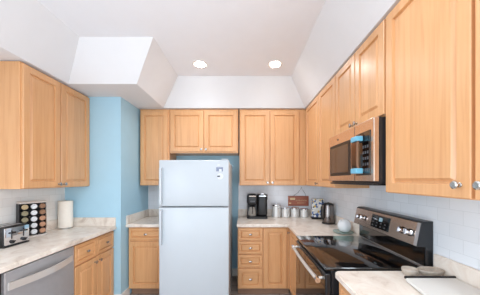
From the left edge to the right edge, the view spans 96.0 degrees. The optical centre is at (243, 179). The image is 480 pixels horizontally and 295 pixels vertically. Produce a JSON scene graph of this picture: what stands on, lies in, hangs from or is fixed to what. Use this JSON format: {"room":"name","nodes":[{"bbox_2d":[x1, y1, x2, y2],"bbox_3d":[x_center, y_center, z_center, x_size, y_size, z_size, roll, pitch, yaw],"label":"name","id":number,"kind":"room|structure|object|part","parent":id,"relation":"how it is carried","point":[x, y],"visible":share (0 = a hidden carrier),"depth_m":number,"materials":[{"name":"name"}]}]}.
{"room":"kitchen","nodes":[
{"label":"kitchen","id":0,"kind":"room"},
{"bbox_2d":[65,97,147,293],"bbox_3d":[-1.845,0.010,2.980,0.770,2.900,0.840,0,0,0],"label":"wall","id":1,"kind":"structure","parent":0,"point":[114,189],"depth_m":2.56,"materials":[{"name":"blue paint"}]},
{"bbox_2d":[0,61,88,188],"bbox_3d":[-1.958,-0.451,2.164,0.337,1.052,0.779,0,0,0],"label":"upper cabinet","id":2,"kind":"object","parent":1,"relation":"attached to","point":[44,121],"visible":1,"depth_m":1.93,"materials":[{"name":"brown wood"}]},
{"bbox_3d":[-1.830,-0.448,1.964,0.020,1.034,0.361,0,0,0],"label":"door","id":3,"kind":"part","parent":2,"relation":"part of","materials":[{"name":"brown wood"}]},
{"bbox_3d":[-1.830,-0.448,2.350,0.020,1.034,0.393,0,0,0],"label":"door","id":4,"kind":"part","parent":2,"relation":"part of","materials":[{"name":"brown wood"}]},
{"bbox_2d":[120,287,129,294],"bbox_3d":[-1.453,1.405,2.643,0.014,0.110,0.194,0,0,0],"label":"baseboard","id":5,"kind":"structure","parent":1,"relation":"attached to","point":[127,291],"depth_m":2.66,"materials":[{"name":"white paint"}]},
{"bbox_2d":[0,0,399,115],"bbox_3d":[-0.482,-1.153,-0.100,3.295,0.335,6.800,0,0,0],"label":"soffit","id":6,"kind":"object","parent":1,"relation":"attached to","point":[136,70],"depth_m":2.10,"materials":[{"name":"paint"}]},
{"bbox_2d":[38,0,324,75],"bbox_3d":[-0.482,-1.345,-0.100,3.295,0.050,6.800,0,0,0],"label":"ceiling","id":7,"kind":"structure","parent":0,"point":[233,37],"depth_m":1.86,"materials":[{"name":"paint"}]},
{"bbox_2d":[192,60,207,67],"bbox_3d":[-0.500,-1.313,2.460,0.170,0.011,0.170,0,0,0],"label":"recessed light","id":8,"kind":"object","parent":7,"relation":"in","point":[197,63],"visible":1,"depth_m":2.45,"materials":[{"name":"white glass"}]},
{"bbox_2d":[268,60,282,67],"bbox_3d":[0.353,-1.313,2.460,0.170,0.011,0.170,0,0,0],"label":"recessed light","id":9,"kind":"object","parent":7,"relation":"in","point":[275,63],"visible":1,"depth_m":2.45,"materials":[{"name":"white paint"}]},
{"bbox_2d":[176,116,239,267],"bbox_3d":[-0.098,0.010,3.350,2.725,2.900,0.100,0,0,0],"label":"wall","id":10,"kind":"structure","parent":0,"point":[234,161],"depth_m":3.30,"materials":[{"name":"blue paint"}]},
{"bbox_2d":[148,185,161,208],"bbox_3d":[-1.210,0.285,3.296,0.500,0.490,0.008,0,0,0],"label":"backsplash","id":11,"kind":"structure","parent":10,"relation":"attached to","point":[153,190],"depth_m":3.29,"materials":[{"name":"grey tile"}]},
{"bbox_2d":[140,109,175,184],"bbox_3d":[-1.232,-0.451,3.114,0.405,1.052,0.356,0,0,0],"label":"upper cabinet","id":12,"kind":"object","parent":10,"relation":"attached to","point":[154,123],"visible":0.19,"depth_m":2.97,"materials":[{"name":"brown wood"}]},
{"bbox_2d":[170,109,238,155],"bbox_3d":[-0.552,-0.673,3.114,0.945,0.607,0.356,0,0,0],"label":"upper cabinet","id":13,"kind":"object","parent":10,"relation":"attached to","point":[193,132],"visible":1,"depth_m":2.97,"materials":[{"name":"brown wood"}]},
{"bbox_3d":[-0.785,-0.668,2.977,0.455,0.557,0.020,0,0,0],"label":"door","id":14,"kind":"part","parent":13,"relation":"part of","materials":[{"name":"brown wood"}]},
{"bbox_3d":[-0.321,-0.668,2.977,0.452,0.557,0.020,0,0,0],"label":"door","id":15,"kind":"part","parent":13,"relation":"part of","materials":[{"name":"brown wood"}]},
{"bbox_2d":[232,268,237,275],"bbox_3d":[-0.517,1.405,3.293,0.865,0.110,0.014,0,0,0],"label":"baseboard","id":16,"kind":"structure","parent":10,"relation":"attached to","point":[234,270],"depth_m":3.29,"materials":[{"name":"white paint"}]},
{"bbox_2d":[240,109,305,184],"bbox_3d":[0.397,-0.451,3.114,0.918,1.052,0.356,0,0,0],"label":"upper cabinet","id":17,"kind":"object","parent":10,"relation":"attached to","point":[272,141],"visible":1,"depth_m":2.97,"materials":[{"name":"brown wood"}]},
{"bbox_3d":[0.151,-0.439,2.977,0.399,1.016,0.020,0,0,0],"label":"door","id":18,"kind":"part","parent":17,"relation":"part of","materials":[{"name":"brown wood"}]},
{"bbox_3d":[0.560,-0.439,2.977,0.395,1.016,0.020,0,0,0],"label":"door","id":19,"kind":"part","parent":17,"relation":"part of","materials":[{"name":"brown wood"}]},
{"bbox_2d":[238,183,319,208],"bbox_3d":[0.536,0.285,3.296,1.242,0.490,0.008,0,0,0],"label":"backsplash","id":20,"kind":"structure","parent":10,"relation":"attached to","point":[278,194],"depth_m":3.29,"materials":[{"name":"grey tile"}]},
{"bbox_2d":[288,187,308,205],"bbox_3d":[0.823,0.248,3.276,0.310,0.288,0.028,0,0,0],"label":"wooden sign","id":21,"kind":"object","parent":10,"relation":"hanging from","point":[292,200],"visible":1,"depth_m":3.27,"materials":[{"name":"brown wood"}]},
{"bbox_2d":[130,276,291,294],"bbox_3d":[-0.482,1.485,-0.100,3.295,0.050,6.800,0,0,0],"label":"floor","id":22,"kind":"structure","parent":0,"point":[234,287],"depth_m":2.80,"materials":[{"name":"wood"}]},
{"bbox_2d":[0,246,73,294],"bbox_3d":[-1.794,1.026,1.669,0.623,0.868,0.566,0,0,0],"label":"dishwasher","id":23,"kind":"object","parent":22,"relation":"on","point":[53,274],"visible":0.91,"depth_m":1.65,"materials":[{"name":"grey metal"}]},
{"bbox_3d":[-1.510,0.696,1.666,0.055,0.048,0.522,0,0,0],"label":"handle","id":24,"kind":"part","parent":23,"relation":"part of","materials":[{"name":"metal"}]},
{"bbox_2d":[74,231,113,294],"bbox_3d":[-1.810,1.023,2.259,0.611,0.874,0.594,0,0,0],"label":"base cabinet","id":25,"kind":"object","parent":22,"relation":"on","point":[94,257],"visible":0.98,"depth_m":2.23,"materials":[{"name":"brown wood"}]},
{"bbox_2d":[0,217,116,273],"bbox_3d":[-1.815,0.513,1.780,0.611,0.142,1.559,0,0,0],"label":"countertop","id":26,"kind":"structure","parent":25,"relation":"on","point":[84,228],"depth_m":1.97,"materials":[{"name":"stone"}]},
{"bbox_2d":[0,223,28,248],"bbox_3d":[-1.989,0.462,1.815,0.218,0.166,0.206,0,0,0],"label":"toaster","id":27,"kind":"object","parent":26,"relation":"on","point":[11,234],"visible":1,"depth_m":1.79,"materials":[{"name":"silver metal"}]},
{"bbox_2d":[16,200,46,237],"bbox_3d":[-2.021,0.374,2.061,0.070,0.342,0.200,0,0,24],"label":"spice rack","id":28,"kind":"object","parent":26,"relation":"on","point":[18,204],"visible":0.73,"depth_m":2.04,"materials":[{"name":"plastic"}]},
{"bbox_2d":[20,217,28,222],"bbox_3d":[-2.038,0.370,1.998,0.061,0.056,0.056,0,0,24],"label":"spice jar","id":29,"kind":"object","parent":28,"relation":"in","point":[22,219],"visible":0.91,"depth_m":1.98,"materials":[{"name":"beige plastic"}]},
{"bbox_2d":[20,211,28,216],"bbox_3d":[-2.038,0.311,1.998,0.061,0.056,0.056,0,0,24],"label":"spice jar","id":30,"kind":"object","parent":28,"relation":"in","point":[22,213],"visible":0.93,"depth_m":1.98,"materials":[{"name":"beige plastic"}]},
{"bbox_2d":[20,204,28,209],"bbox_3d":[-2.038,0.251,1.998,0.061,0.056,0.056,0,0,24],"label":"spice jar","id":31,"kind":"object","parent":28,"relation":"in","point":[23,206],"visible":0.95,"depth_m":1.98,"materials":[{"name":"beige plastic"}]},
{"bbox_3d":[-2.049,0.373,2.073,0.006,0.305,0.188,0,0,24],"label":"panel","id":32,"kind":"part","parent":28,"relation":"part of","materials":[{"name":"black plastic"}]},
{"bbox_3d":[-2.021,0.212,2.061,0.070,0.017,0.200,0,0,24],"label":"plate","id":33,"kind":"part","parent":28,"relation":"part of","materials":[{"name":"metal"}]},
{"bbox_2d":[29,228,37,234],"bbox_3d":[-2.011,0.489,2.058,0.061,0.056,0.056,0,0,24],"label":"spice jar","id":34,"kind":"object","parent":28,"relation":"on","point":[32,231],"visible":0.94,"depth_m":2.04,"materials":[{"name":"silver plastic"}]},
{"bbox_2d":[29,222,37,227],"bbox_3d":[-2.011,0.430,2.058,0.061,0.056,0.056,0,0,24],"label":"spice jar","id":35,"kind":"object","parent":28,"relation":"in","point":[32,224],"visible":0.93,"depth_m":2.04,"materials":[{"name":"silver plastic"}]},
{"bbox_2d":[29,216,37,221],"bbox_3d":[-2.011,0.370,2.058,0.061,0.056,0.056,0,0,24],"label":"spice jar","id":36,"kind":"object","parent":28,"relation":"in","point":[31,218],"visible":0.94,"depth_m":2.04,"materials":[{"name":"silver plastic"}]},
{"bbox_2d":[29,210,37,215],"bbox_3d":[-2.011,0.311,2.058,0.061,0.056,0.056,0,0,24],"label":"spice jar","id":37,"kind":"object","parent":28,"relation":"in","point":[31,212],"visible":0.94,"depth_m":2.04,"materials":[{"name":"silver plastic"}]},
{"bbox_2d":[29,203,37,208],"bbox_3d":[-2.011,0.251,2.058,0.061,0.056,0.056,0,0,24],"label":"spice jar","id":38,"kind":"object","parent":28,"relation":"in","point":[31,206],"visible":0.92,"depth_m":2.04,"materials":[{"name":"silver plastic"}]},
{"bbox_3d":[-2.021,0.535,2.061,0.070,0.020,0.200,0,0,24],"label":"plate","id":39,"kind":"part","parent":28,"relation":"part of","materials":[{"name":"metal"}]},
{"bbox_2d":[38,227,45,232],"bbox_3d":[-1.985,0.489,2.116,0.061,0.056,0.056,0,0,24],"label":"spice jar","id":40,"kind":"object","parent":28,"relation":"on","point":[40,229],"visible":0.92,"depth_m":2.10,"materials":[{"name":"black plastic"}]},
{"bbox_2d":[38,221,45,226],"bbox_3d":[-1.985,0.430,2.116,0.061,0.056,0.056,0,0,24],"label":"spice jar","id":41,"kind":"object","parent":28,"relation":"in","point":[40,223],"visible":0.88,"depth_m":2.10,"materials":[{"name":"black plastic"}]},
{"bbox_2d":[38,215,45,220],"bbox_3d":[-1.985,0.370,2.116,0.061,0.056,0.056,0,0,24],"label":"spice jar","id":42,"kind":"object","parent":28,"relation":"in","point":[40,217],"visible":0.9,"depth_m":2.10,"materials":[{"name":"black plastic"}]},
{"bbox_2d":[38,209,45,214],"bbox_3d":[-1.985,0.311,2.116,0.061,0.056,0.056,0,0,24],"label":"spice jar","id":43,"kind":"object","parent":28,"relation":"in","point":[40,211],"visible":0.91,"depth_m":2.10,"materials":[{"name":"black plastic"}]},
{"bbox_2d":[38,203,45,208],"bbox_3d":[-1.985,0.251,2.116,0.061,0.056,0.056,0,0,24],"label":"spice jar","id":44,"kind":"object","parent":28,"relation":"in","point":[40,205],"visible":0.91,"depth_m":2.10,"materials":[{"name":"black plastic"}]},
{"bbox_2d":[57,200,72,229],"bbox_3d":[-2.020,0.384,2.445,0.140,0.322,0.140,0,0,0],"label":"paper towel holder","id":45,"kind":"object","parent":26,"relation":"on","point":[65,208],"visible":1,"depth_m":2.39,"materials":[{"name":"white paper"}]},
{"bbox_3d":[-1.545,0.693,2.111,0.020,0.185,0.286,0,0,0],"label":"drawer","id":46,"kind":"part","parent":25,"relation":"part of","materials":[{"name":"brown wood"}]},
{"bbox_3d":[-1.545,1.075,2.111,0.020,0.550,0.286,0,0,0],"label":"door","id":47,"kind":"part","parent":25,"relation":"part of","materials":[{"name":"brown wood"}]},
{"bbox_3d":[-1.545,1.075,2.407,0.020,0.550,0.282,0,0,0],"label":"door","id":48,"kind":"part","parent":25,"relation":"part of","materials":[{"name":"brown wood"}]},
{"bbox_3d":[-1.545,0.693,2.407,0.020,0.185,0.282,0,0,0],"label":"drawer","id":49,"kind":"part","parent":25,"relation":"part of","materials":[{"name":"brown wood"}]},
{"bbox_2d":[129,227,158,293],"bbox_3d":[-1.208,1.023,2.971,0.472,0.874,0.628,0,0,0],"label":"base cabinet","id":50,"kind":"object","parent":22,"relation":"on","point":[143,241],"visible":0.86,"depth_m":2.69,"materials":[{"name":"brown wood"}]},
{"bbox_2d":[126,209,158,226],"bbox_3d":[-1.212,0.513,2.975,0.494,0.142,0.631,0,0,0],"label":"countertop","id":51,"kind":"structure","parent":50,"relation":"on","point":[149,217],"depth_m":2.87,"materials":[{"name":"stone"}]},
{"bbox_3d":[-1.218,0.672,2.695,0.428,0.145,0.020,0,0,0],"label":"drawer","id":52,"kind":"part","parent":50,"relation":"part of","materials":[{"name":"brown wood"}]},
{"bbox_2d":[159,159,231,294],"bbox_3d":[-0.549,0.613,2.732,0.769,1.694,0.796,0,0,0],"label":"refrigerator","id":53,"kind":"object","parent":22,"relation":"on","point":[195,196],"visible":1,"depth_m":2.37,"materials":[{"name":"white metal"}]},
{"bbox_3d":[-0.908,0.518,2.352,0.028,0.384,0.036,0,0,0],"label":"handle","id":54,"kind":"part","parent":53,"relation":"part of","materials":[{"name":"white plastic"}]},
{"bbox_3d":[-0.908,0.068,2.352,0.028,0.396,0.036,0,0,0],"label":"handle","id":55,"kind":"part","parent":53,"relation":"part of","materials":[{"name":"white plastic"}]},
{"bbox_3d":[-0.549,0.836,2.401,0.769,1.068,0.062,0,0,0],"label":"fresh food door","id":56,"kind":"part","parent":53,"relation":"part of","materials":[{"name":"white metal"}]},
{"bbox_3d":[-0.549,0.035,2.401,0.769,0.510,0.062,0,0,0],"label":"freezer door","id":57,"kind":"part","parent":53,"relation":"part of","materials":[{"name":"white metal"}]},
{"bbox_2d":[238,227,288,293],"bbox_3d":[0.249,1.023,2.971,0.655,0.874,0.628,0,0,0],"label":"base cabinet","id":58,"kind":"object","parent":22,"relation":"on","point":[263,252],"visible":0.99,"depth_m":2.69,"materials":[{"name":"brown wood"}]},
{"bbox_3d":[0.081,0.674,2.695,0.298,0.152,0.020,0,0,0],"label":"drawer","id":59,"kind":"part","parent":58,"relation":"part of","materials":[{"name":"brown wood"}]},
{"bbox_3d":[0.081,0.843,2.695,0.298,0.155,0.020,0,0,0],"label":"drawer","id":60,"kind":"part","parent":58,"relation":"part of","materials":[{"name":"brown wood"}]},
{"bbox_3d":[0.081,1.008,2.695,0.298,0.147,0.020,0,0,0],"label":"drawer","id":61,"kind":"part","parent":58,"relation":"part of","materials":[{"name":"brown wood"}]},
{"bbox_3d":[0.081,1.229,2.695,0.298,0.242,0.020,0,0,0],"label":"drawer","id":62,"kind":"part","parent":58,"relation":"part of","materials":[{"name":"brown wood"}]},
{"bbox_3d":[0.388,0.974,2.695,0.288,0.752,0.020,0,0,0],"label":"door","id":63,"kind":"part","parent":58,"relation":"part of","materials":[{"name":"brown wood"}]},
{"bbox_2d":[237,209,358,235],"bbox_3d":[0.533,0.513,2.689,1.246,0.142,1.204,0,0,0],"label":"countertop","id":64,"kind":"structure","parent":58,"relation":"on","point":[300,226],"depth_m":2.66,"materials":[{"name":"stone"}]},
{"bbox_2d":[247,193,267,218],"bbox_3d":[0.190,0.367,3.121,0.296,0.356,0.228,0,0,0],"label":"coffee maker","id":65,"kind":"object","parent":64,"relation":"on","point":[256,203],"visible":1,"depth_m":3.04,"materials":[{"name":"black plastic"}]},
{"bbox_2d":[272,203,280,217],"bbox_3d":[0.477,0.443,3.189,0.130,0.205,0.132,0,0,0],"label":"canister","id":66,"kind":"object","parent":64,"relation":"on","point":[276,208],"visible":0.99,"depth_m":3.14,"materials":[{"name":"metal"}]},
{"bbox_2d":[281,206,289,217],"bbox_3d":[0.613,0.468,3.189,0.122,0.155,0.124,0,0,0],"label":"canister","id":67,"kind":"object","parent":64,"relation":"on","point":[285,211],"visible":0.98,"depth_m":3.14,"materials":[{"name":"metal"}]},
{"bbox_2d":[291,207,298,217],"bbox_3d":[0.750,0.470,3.189,0.124,0.150,0.126,0,0,0],"label":"canister","id":68,"kind":"object","parent":64,"relation":"on","point":[294,210],"visible":1,"depth_m":3.14,"materials":[{"name":"metal"}]},
{"bbox_2d":[300,208,307,217],"bbox_3d":[0.888,0.478,3.189,0.124,0.135,0.126,0,0,0],"label":"canister","id":69,"kind":"object","parent":64,"relation":"on","point":[303,211],"visible":0.99,"depth_m":3.14,"materials":[{"name":"metal"}]},
{"bbox_2d":[311,198,323,218],"bbox_3d":[1.032,0.404,3.041,0.165,0.283,0.100,0,0,6],"label":"tin","id":70,"kind":"object","parent":64,"relation":"on","point":[316,203],"visible":0.77,"depth_m":3.00,"materials":[{"name":"multicoloured metal"}]},
{"bbox_3d":[1.032,0.276,3.041,0.165,0.027,0.100,0,0,6],"label":"lid","id":71,"kind":"part","parent":70,"relation":"part of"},
{"bbox_2d":[321,202,334,224],"bbox_3d":[1.055,0.411,2.708,0.159,0.268,0.162,0,0,28],"label":"electric kettle","id":72,"kind":"object","parent":64,"relation":"on","point":[327,209],"visible":1,"depth_m":2.65,"materials":[{"name":"silver metal"}]},
{"bbox_3d":[0.981,0.392,2.685,0.064,0.203,0.022,0,0,-18],"label":"handle","id":73,"kind":"part","parent":72,"relation":"part of","materials":[{"name":"black plastic"}]},
{"bbox_2d":[333,229,353,233],"bbox_3d":[1.025,0.537,2.235,0.200,0.016,0.200,0,0,0],"label":"glass dish","id":74,"kind":"object","parent":64,"relation":"on","point":[334,230],"visible":0.8,"depth_m":2.22,"materials":[{"name":"green glass"}]},
{"bbox_2d":[337,219,350,231],"bbox_3d":[1.045,0.471,2.250,0.134,0.131,0.134,0,0,0],"label":"ceramic pot","id":75,"kind":"object","parent":74,"relation":"on","point":[344,225],"visible":1,"depth_m":2.20,"materials":[{"name":"white ceramic"}]},
{"bbox_2d":[287,229,297,294],"bbox_3d":[0.840,1.023,2.394,0.621,0.874,0.612,0,0,0],"label":"base cabinet","id":76,"kind":"object","parent":22,"relation":"on","point":[292,237],"visible":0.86,"depth_m":2.50,"materials":[{"name":"brown wood"}]},
{"bbox_2d":[339,282,350,294],"bbox_3d":[0.842,1.023,0.785,0.626,0.874,1.000,0,0,0],"label":"base cabinet","id":77,"kind":"object","parent":22,"relation":"on","point":[342,291],"visible":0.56,"depth_m":1.24,"materials":[{"name":"brown wood"}]},
{"bbox_2d":[335,254,479,294],"bbox_3d":[0.848,0.513,0.776,0.616,0.142,1.052,0,0,0],"label":"countertop","id":78,"kind":"structure","parent":77,"relation":"on","point":[354,282],"depth_m":1.15,"materials":[{"name":"stone"}]},
{"bbox_2d":[401,266,418,275],"bbox_3d":[0.945,0.524,1.232,0.084,0.042,0.072,0,0,0],"label":"spoon rest","id":79,"kind":"object","parent":78,"relation":"on","point":[407,270],"visible":0.93,"depth_m":1.22,"materials":[{"name":"grey ceramic"}]},
{"bbox_2d":[417,266,443,275],"bbox_3d":[1.063,0.526,1.232,0.144,0.038,0.080,0,0,0],"label":"bowl","id":80,"kind":"object","parent":78,"relation":"on","point":[423,270],"visible":0.96,"depth_m":1.23,"materials":[{"name":"grey ceramic"}]},
{"bbox_2d":[404,276,479,294],"bbox_3d":[0.968,0.531,0.980,0.336,0.029,0.370,0,0,0],"label":"cutting board","id":81,"kind":"object","parent":78,"relation":"on","point":[426,285],"visible":1,"depth_m":1.07,"materials":[{"name":"white plastic"}]},
{"bbox_3d":[0.999,0.523,1.161,0.274,0.013,0.009,0,0,0],"label":"rail","id":82,"kind":"part","parent":81,"relation":"part of","materials":[{"name":"black plastic"}]},
{"bbox_2d":[291,206,432,294],"bbox_3d":[0.797,0.812,1.695,0.710,1.116,0.756,0,0,0],"label":"range","id":83,"kind":"object","parent":22,"relation":"on","point":[386,241],"visible":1,"depth_m":1.54,"materials":[{"name":"black metal"}]},
{"bbox_3d":[0.473,0.626,1.695,0.062,0.029,0.667,0,0,0],"label":"handle","id":84,"kind":"part","parent":83,"relation":"part of","materials":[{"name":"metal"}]},
{"bbox_3d":[0.498,0.618,1.695,0.004,0.075,0.740,0,0,0],"label":"rail","id":85,"kind":"part","parent":83,"relation":"part of","materials":[{"name":"silver metal"}]},
{"bbox_3d":[0.517,0.892,1.695,0.034,0.635,0.746,0,0,0],"label":"oven door","id":86,"kind":"part","parent":83,"relation":"part of","materials":[{"name":"black glass"}]},
{"bbox_2d":[296,236,419,270],"bbox_3d":[0.801,0.544,1.695,0.608,0.020,0.756,0,0,0],"label":"cooktop","id":87,"kind":"object","parent":83,"relation":"in","point":[333,253],"depth_m":1.55,"materials":[{"name":"black glass"}]},
{"bbox_3d":[1.066,0.333,1.694,0.022,0.101,0.223,0,0,0],"label":"control glass","id":88,"kind":"part","parent":83,"relation":"part of","materials":[{"name":"black glass"}]},
{"bbox_3d":[1.069,0.335,1.708,0.032,0.140,0.722,0,0,0],"label":"control panel","id":89,"kind":"part","parent":83,"relation":"part of","materials":[{"name":"silver metal"}]},
{"bbox_3d":[1.105,0.472,1.695,0.003,0.115,0.744,0,0,0],"label":"glass","id":90,"kind":"part","parent":83,"relation":"part of","materials":[{"name":"black glass"}]},
{"bbox_3d":[1.049,0.336,1.453,0.044,0.048,0.048,0,0,0],"label":"knob","id":91,"kind":"part","parent":83,"relation":"part of","materials":[{"name":"silver metal"}]},
{"bbox_3d":[1.049,0.336,1.388,0.044,0.048,0.048,0,0,0],"label":"knob","id":92,"kind":"part","parent":83,"relation":"part of","materials":[{"name":"silver metal"}]},
{"bbox_3d":[1.069,0.334,1.334,0.032,0.141,0.022,0,0,0],"label":"trim","id":93,"kind":"part","parent":83,"relation":"part of","materials":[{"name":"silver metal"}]},
{"bbox_3d":[-2.180,0.010,-0.470,0.100,2.900,6.060,0,0,0],"label":"wall","id":94,"kind":"structure","parent":0,"visible":0},
{"bbox_2d":[0,187,64,223],"bbox_3d":[-2.126,0.285,1.580,0.008,0.490,1.960,0,0,0],"label":"backsplash","id":95,"kind":"structure","parent":94,"relation":"attached to","point":[8,197],"depth_m":2.12,"materials":[{"name":"white tile"}]},
{"bbox_3d":[1.215,0.010,-0.100,0.100,2.900,6.800,0,0,0],"label":"wall","id":96,"kind":"structure","parent":0,"visible":0},
{"bbox_2d":[306,75,368,187],"bbox_3d":[0.981,-0.451,2.476,0.348,1.052,0.972,0,0,0],"label":"upper cabinet","id":97,"kind":"object","parent":96,"relation":"attached to","point":[321,113],"visible":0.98,"depth_m":2.34,"materials":[{"name":"brown wood"}]},
{"bbox_3d":[0.848,-0.448,2.684,0.020,1.034,0.495,0,0,0],"label":"door","id":98,"kind":"part","parent":97,"relation":"part of","materials":[{"name":"brown wood"}]},
{"bbox_3d":[0.848,-0.448,2.210,0.020,1.034,0.432,0,0,0],"label":"door","id":99,"kind":"part","parent":97,"relation":"part of","materials":[{"name":"brown wood"}]},
{"bbox_2d":[336,19,385,134],"bbox_3d":[0.981,-0.683,1.638,0.348,0.587,0.696,0,0,0],"label":"upper cabinet","id":100,"kind":"object","parent":96,"relation":"attached to","point":[361,82],"visible":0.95,"depth_m":1.52,"materials":[{"name":"brown wood"}]},
{"bbox_3d":[0.848,-0.680,1.810,0.020,0.569,0.339,0,0,0],"label":"door","id":101,"kind":"part","parent":100,"relation":"part of","materials":[{"name":"brown wood"}]},
{"bbox_2d":[329,117,385,185],"bbox_3d":[0.936,-0.172,1.638,0.430,0.412,0.692,0,0,0],"label":"microwave","id":102,"kind":"object","parent":100,"relation":"attached to","point":[357,155],"visible":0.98,"depth_m":1.41,"materials":[{"name":"silver metal"}]},
{"bbox_3d":[0.749,-0.165,1.431,0.046,0.250,0.073,0,0,0],"label":"handle","id":103,"kind":"part","parent":102,"relation":"part of","materials":[{"name":"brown metal"}]},
{"bbox_3d":[0.774,-0.170,1.409,0.004,0.280,0.170,0,0,0],"label":"control panel","id":104,"kind":"part","parent":102,"relation":"part of","materials":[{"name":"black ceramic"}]},
{"bbox_3d":[0.848,-0.680,1.464,0.020,0.569,0.335,0,0,0],"label":"door","id":105,"kind":"part","parent":100,"relation":"part of","materials":[{"name":"brown wood"}]},
{"bbox_2d":[320,185,479,269],"bbox_3d":[1.161,0.245,1.650,0.008,0.570,3.300,0,0,0],"label":"backsplash","id":106,"kind":"structure","parent":96,"relation":"attached to","point":[456,222],"depth_m":1.30,"materials":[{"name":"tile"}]},
{"bbox_2d":[386,0,479,200],"bbox_3d":[0.981,-0.451,0.783,0.348,1.052,1.006,0,0,0],"label":"upper cabinet","id":107,"kind":"object","parent":96,"relation":"attached to","point":[433,46],"visible":1,"depth_m":0.95,"materials":[{"name":"brown wood"}]},
{"bbox_3d":[0.823,0.019,0.838,0.031,0.032,0.032,0,0,0],"label":"knob","id":108,"kind":"part","parent":107,"relation":"part of","materials":[{"name":"silver metal"}]},
{"bbox_3d":[0.823,0.019,0.754,0.031,0.032,0.032,0,0,0],"label":"knob","id":109,"kind":"part","parent":107,"relation":"part of","materials":[{"name":"silver metal"}]},
{"bbox_3d":[0.848,-0.447,0.535,0.020,1.036,0.499,0,0,0],"label":"door","id":110,"kind":"part","parent":107,"relation":"part of","materials":[{"name":"brown wood"}]}
]}

